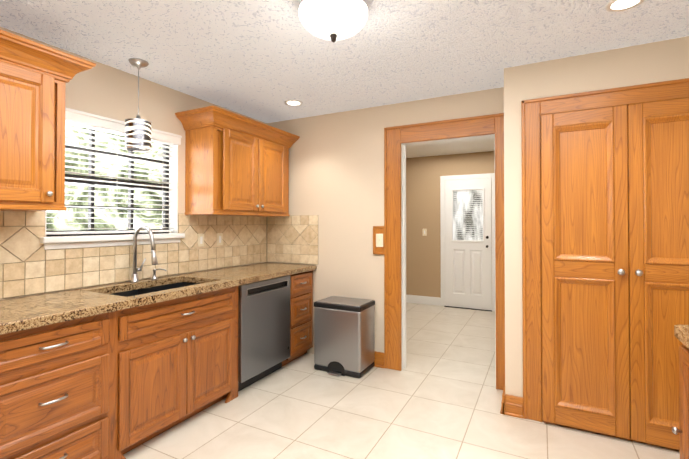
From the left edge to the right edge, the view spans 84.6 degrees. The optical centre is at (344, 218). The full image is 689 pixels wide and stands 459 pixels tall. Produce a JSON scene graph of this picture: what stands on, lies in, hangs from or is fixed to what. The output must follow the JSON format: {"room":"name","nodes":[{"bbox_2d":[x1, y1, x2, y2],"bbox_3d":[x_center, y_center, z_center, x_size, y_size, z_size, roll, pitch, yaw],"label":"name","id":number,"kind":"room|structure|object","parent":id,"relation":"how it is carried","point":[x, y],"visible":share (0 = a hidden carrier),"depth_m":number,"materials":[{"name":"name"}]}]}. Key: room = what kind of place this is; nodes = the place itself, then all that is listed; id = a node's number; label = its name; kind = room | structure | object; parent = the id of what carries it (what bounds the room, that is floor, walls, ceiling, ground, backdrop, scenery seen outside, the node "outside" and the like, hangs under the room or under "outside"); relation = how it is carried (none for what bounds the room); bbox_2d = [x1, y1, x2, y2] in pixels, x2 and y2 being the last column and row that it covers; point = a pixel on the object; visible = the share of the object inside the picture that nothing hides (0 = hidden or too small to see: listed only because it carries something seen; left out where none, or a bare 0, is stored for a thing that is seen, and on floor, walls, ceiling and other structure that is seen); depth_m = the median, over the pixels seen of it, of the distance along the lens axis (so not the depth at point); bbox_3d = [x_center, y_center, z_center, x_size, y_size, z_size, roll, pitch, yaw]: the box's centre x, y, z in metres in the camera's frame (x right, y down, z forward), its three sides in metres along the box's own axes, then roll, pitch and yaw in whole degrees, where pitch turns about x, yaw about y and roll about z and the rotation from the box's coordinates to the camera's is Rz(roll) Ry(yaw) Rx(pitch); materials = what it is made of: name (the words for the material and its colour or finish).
{"room":"kitchen","nodes":[
{"label":"kitchen","id":0,"kind":"room"},
{"bbox_2d":[0,27,688,396],"bbox_3d":[0.363,0.145,2.330,4.180,2.440,8.140,0,-1,27],"label":"wall","id":1,"kind":"structure","parent":0,"point":[336,173],"depth_m":3.53,"materials":[{"name":"beige paint"}]},
{"bbox_2d":[0,33,71,210],"bbox_3d":[-1.816,-0.473,1.948,0.348,0.828,0.530,0,-1,27],"label":"upper cabinet","id":2,"kind":"object","parent":1,"relation":"attached to","point":[35,77],"depth_m":1.96,"materials":[{"name":"brown wood"}]},
{"bbox_2d":[40,107,184,249],"bbox_3d":[-1.651,-0.256,2.759,0.205,0.898,1.015,0,-1,27],"label":"window","id":3,"kind":"structure","parent":1,"relation":"in","point":[115,184],"depth_m":2.80,"materials":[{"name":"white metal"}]},
{"bbox_2d":[46,108,181,234],"bbox_3d":[-1.625,-0.296,2.755,0.115,0.802,0.962,0,-1,27],"label":"window blinds","id":4,"kind":"object","parent":3,"relation":"attached to","point":[89,120],"visible":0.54,"depth_m":2.69,"materials":[{"name":"white paint"}]},
{"bbox_2d":[0,211,317,298],"bbox_3d":[-1.396,0.199,2.409,0.664,0.505,3.619,0,-1,27],"label":"tile backsplash","id":5,"kind":"structure","parent":1,"relation":"attached to","point":[29,265],"depth_m":2.92,"materials":[{"name":"beige tile"}]},
{"bbox_2d":[198,234,203,246],"bbox_3d":[-1.266,0.189,3.346,0.008,0.115,0.070,0,-1,27],"label":"electrical outlet","id":6,"kind":"object","parent":5,"relation":"attached to","point":[201,239],"depth_m":3.34,"materials":[{"name":"beige plastic"}]},
{"bbox_2d":[217,233,222,245],"bbox_3d":[-1.164,0.191,3.541,0.008,0.115,0.070,0,-1,27],"label":"electrical outlet","id":7,"kind":"object","parent":5,"relation":"attached to","point":[219,235],"depth_m":3.53,"materials":[{"name":"beige plastic"}]},
{"bbox_2d":[175,106,299,216],"bbox_3d":[-0.923,-0.449,3.574,0.433,0.840,1.240,0,-1,27],"label":"upper cabinet","id":8,"kind":"object","parent":1,"relation":"attached to","point":[236,164],"visible":1,"depth_m":3.24,"materials":[{"name":"brown wood"}]},
{"bbox_2d":[376,234,382,246],"bbox_3d":[0.324,0.201,3.526,0.072,0.125,0.015,0,-1,27],"label":"switch plate","id":9,"kind":"object","parent":1,"relation":"attached to","point":[379,240],"visible":1,"depth_m":3.53,"materials":[{"name":"beige plastic"}]},
{"bbox_2d":[406,295,440,305],"bbox_3d":[1.631,1.343,6.100,2.600,0.130,0.015,0,-1,27],"label":"baseboard","id":10,"kind":"structure","parent":1,"relation":"attached to","point":[428,300],"depth_m":6.26,"materials":[{"name":"white paint"}]},
{"bbox_2d":[373,113,504,389],"bbox_3d":[0.847,0.265,3.341,1.232,2.224,0.158,0,-1,27],"label":"trim","id":11,"kind":"structure","parent":1,"relation":"attached to","point":[392,230],"depth_m":3.44,"materials":[{"name":"brown wood"}]},
{"bbox_2d":[374,351,522,418],"bbox_3d":[0.475,1.308,3.222,1.905,0.135,0.431,0,-1,27],"label":"baseboard","id":12,"kind":"structure","parent":1,"relation":"attached to","point":[511,405],"depth_m":2.64,"materials":[{"name":"brown wood"}]},
{"bbox_2d":[440,173,494,311],"bbox_3d":[1.925,0.356,5.929,0.850,2.100,0.068,0,-1,27],"label":"hall door","id":13,"kind":"structure","parent":1,"relation":"in","point":[467,222],"depth_m":5.93,"materials":[{"name":"white paint"}]},
{"bbox_2d":[521,78,688,450],"bbox_3d":[1.754,0.273,2.344,1.187,2.186,0.027,0,-1,27],"label":"trim","id":14,"kind":"structure","parent":1,"relation":"attached to","point":[533,111],"depth_m":2.57,"materials":[{"name":"brown wood"}]},
{"bbox_2d":[541,98,688,449],"bbox_3d":[1.736,0.321,2.309,0.949,2.044,0.065,0,-1,27],"label":"pantry doors","id":15,"kind":"structure","parent":1,"relation":"in","point":[607,173],"depth_m":2.34,"materials":[{"name":"brown wood"}]},
{"bbox_2d":[0,0,688,157],"bbox_3d":[0.363,-1.105,2.344,4.180,0.060,8.140,0,-1,27],"label":"ceiling","id":16,"kind":"structure","parent":0,"point":[262,60],"depth_m":2.31,"materials":[{"name":"white paint"}]},
{"bbox_2d":[124,58,151,151],"bbox_3d":[-1.404,-0.769,2.583,0.162,0.604,0.162,0,-1,27],"label":"pendant lamp","id":17,"kind":"object","parent":16,"relation":"hanging from","point":[137,133],"visible":1,"depth_m":2.53,"materials":[{"name":"white glass"}]},
{"bbox_2d":[284,100,302,105],"bbox_3d":[-0.465,-1.057,3.462,0.169,0.008,0.169,0,-1,-18],"label":"recessed light","id":18,"kind":"object","parent":16,"relation":"in","point":[288,102],"depth_m":3.44,"materials":[{"name":"white paint"}]},
{"bbox_2d":[298,0,368,42],"bbox_3d":[-0.055,-0.981,1.907,0.356,0.194,0.356,0,-1,27],"label":"dome ceiling light","id":19,"kind":"object","parent":16,"relation":"attached to","point":[333,21],"visible":1,"depth_m":1.82,"materials":[{"name":"white glass"}]},
{"bbox_2d":[605,0,644,11],"bbox_3d":[1.398,-1.075,1.885,0.169,0.008,0.169,0,-1,-18],"label":"recessed light","id":20,"kind":"object","parent":16,"relation":"in","point":[616,5],"depth_m":1.90,"materials":[{"name":"white paint"}]},
{"bbox_2d":[123,302,679,458],"bbox_3d":[0.363,1.395,2.316,4.180,0.060,8.140,0,-1,27],"label":"floor","id":21,"kind":"structure","parent":0,"point":[439,396],"depth_m":2.60,"materials":[{"name":"tile"}]},
{"bbox_2d":[0,314,111,458],"bbox_3d":[-1.677,0.928,1.907,0.618,0.866,0.563,0,-1,27],"label":"base cabinet","id":22,"kind":"object","parent":21,"relation":"on","point":[54,379],"depth_m":1.82,"materials":[{"name":"brown wood"}]},
{"bbox_2d":[0,262,315,333],"bbox_3d":[-1.395,0.485,2.404,0.641,0.062,3.617,0,-1,27],"label":"countertop","id":23,"kind":"structure","parent":22,"relation":"on","point":[32,312],"depth_m":2.21,"materials":[{"name":"beige stone"}]},
{"bbox_2d":[130,225,157,281],"bbox_3d":[-1.414,0.252,2.724,0.269,0.410,0.108,0,-1,27],"label":"faucet","id":24,"kind":"object","parent":23,"relation":"on","point":[134,276],"visible":0.98,"depth_m":2.73,"materials":[{"name":"silver metal"}]},
{"bbox_2d":[152,268,166,279],"bbox_3d":[-1.410,0.417,2.876,0.099,0.082,0.070,0,-1,27],"label":"soap dispenser","id":25,"kind":"object","parent":23,"relation":"on","point":[154,277],"visible":1,"depth_m":2.87,"materials":[{"name":"silver metal"}]},
{"bbox_2d":[108,310,127,458],"bbox_3d":[-1.522,0.931,2.205,0.618,0.866,0.110,0,-1,27],"label":"base cabinet","id":26,"kind":"object","parent":21,"relation":"on","point":[115,371],"depth_m":2.09,"materials":[{"name":"brown wood"}]},
{"bbox_2d":[108,282,238,451],"bbox_3d":[-1.293,0.936,2.645,0.618,0.866,0.938,0,-1,27],"label":"base cabinet","id":27,"kind":"object","parent":21,"relation":"on","point":[183,352],"depth_m":2.45,"materials":[{"name":"brown wood"}]},
{"bbox_2d":[238,275,290,391],"bbox_3d":[-0.913,0.947,3.345,0.611,0.856,0.642,0,-1,27],"label":"dishwasher","id":28,"kind":"object","parent":21,"relation":"on","point":[263,328],"visible":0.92,"depth_m":3.15,"materials":[{"name":"silver metal"}]},
{"bbox_2d":[248,270,312,365],"bbox_3d":[-0.678,0.949,3.828,0.618,0.866,0.420,0,-1,27],"label":"base cabinet","id":29,"kind":"object","parent":21,"relation":"on","point":[301,287],"depth_m":3.67,"materials":[{"name":"brown wood"}]},
{"bbox_2d":[314,296,374,377],"bbox_3d":[-0.009,1.065,3.479,0.476,0.622,0.383,0,-1,27],"label":"trash can","id":30,"kind":"object","parent":21,"relation":"on","point":[343,336],"visible":1,"depth_m":3.36,"materials":[{"name":"silver metal"}]},
{"bbox_2d":[672,333,688,458],"bbox_3d":[1.586,0.919,1.187,0.718,0.868,0.505,0,-1,27],"label":"base cabinet","id":31,"kind":"object","parent":21,"relation":"on","point":[683,430],"depth_m":1.50,"materials":[{"name":"wood"}]},
{"bbox_2d":[674,325,688,344],"bbox_3d":[0.953,0.448,-0.014,0.727,0.042,3.290,0,-1,27],"label":"countertop","id":32,"kind":"structure","parent":31,"relation":"on","point":[682,331],"depth_m":1.51,"materials":[{"name":"beige stone"}]},
{"label":"outside","id":33,"kind":"structure","parent":0,"visible":0},
{"bbox_2d":[46,124,161,230],"bbox_3d":[-3.510,-0.368,3.786,0.050,5.500,6.500,0,-1,27],"label":"window glass","id":34,"kind":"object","parent":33,"point":[74,220],"depth_m":4.76,"materials":[{"name":"clear glass"}]}
]}

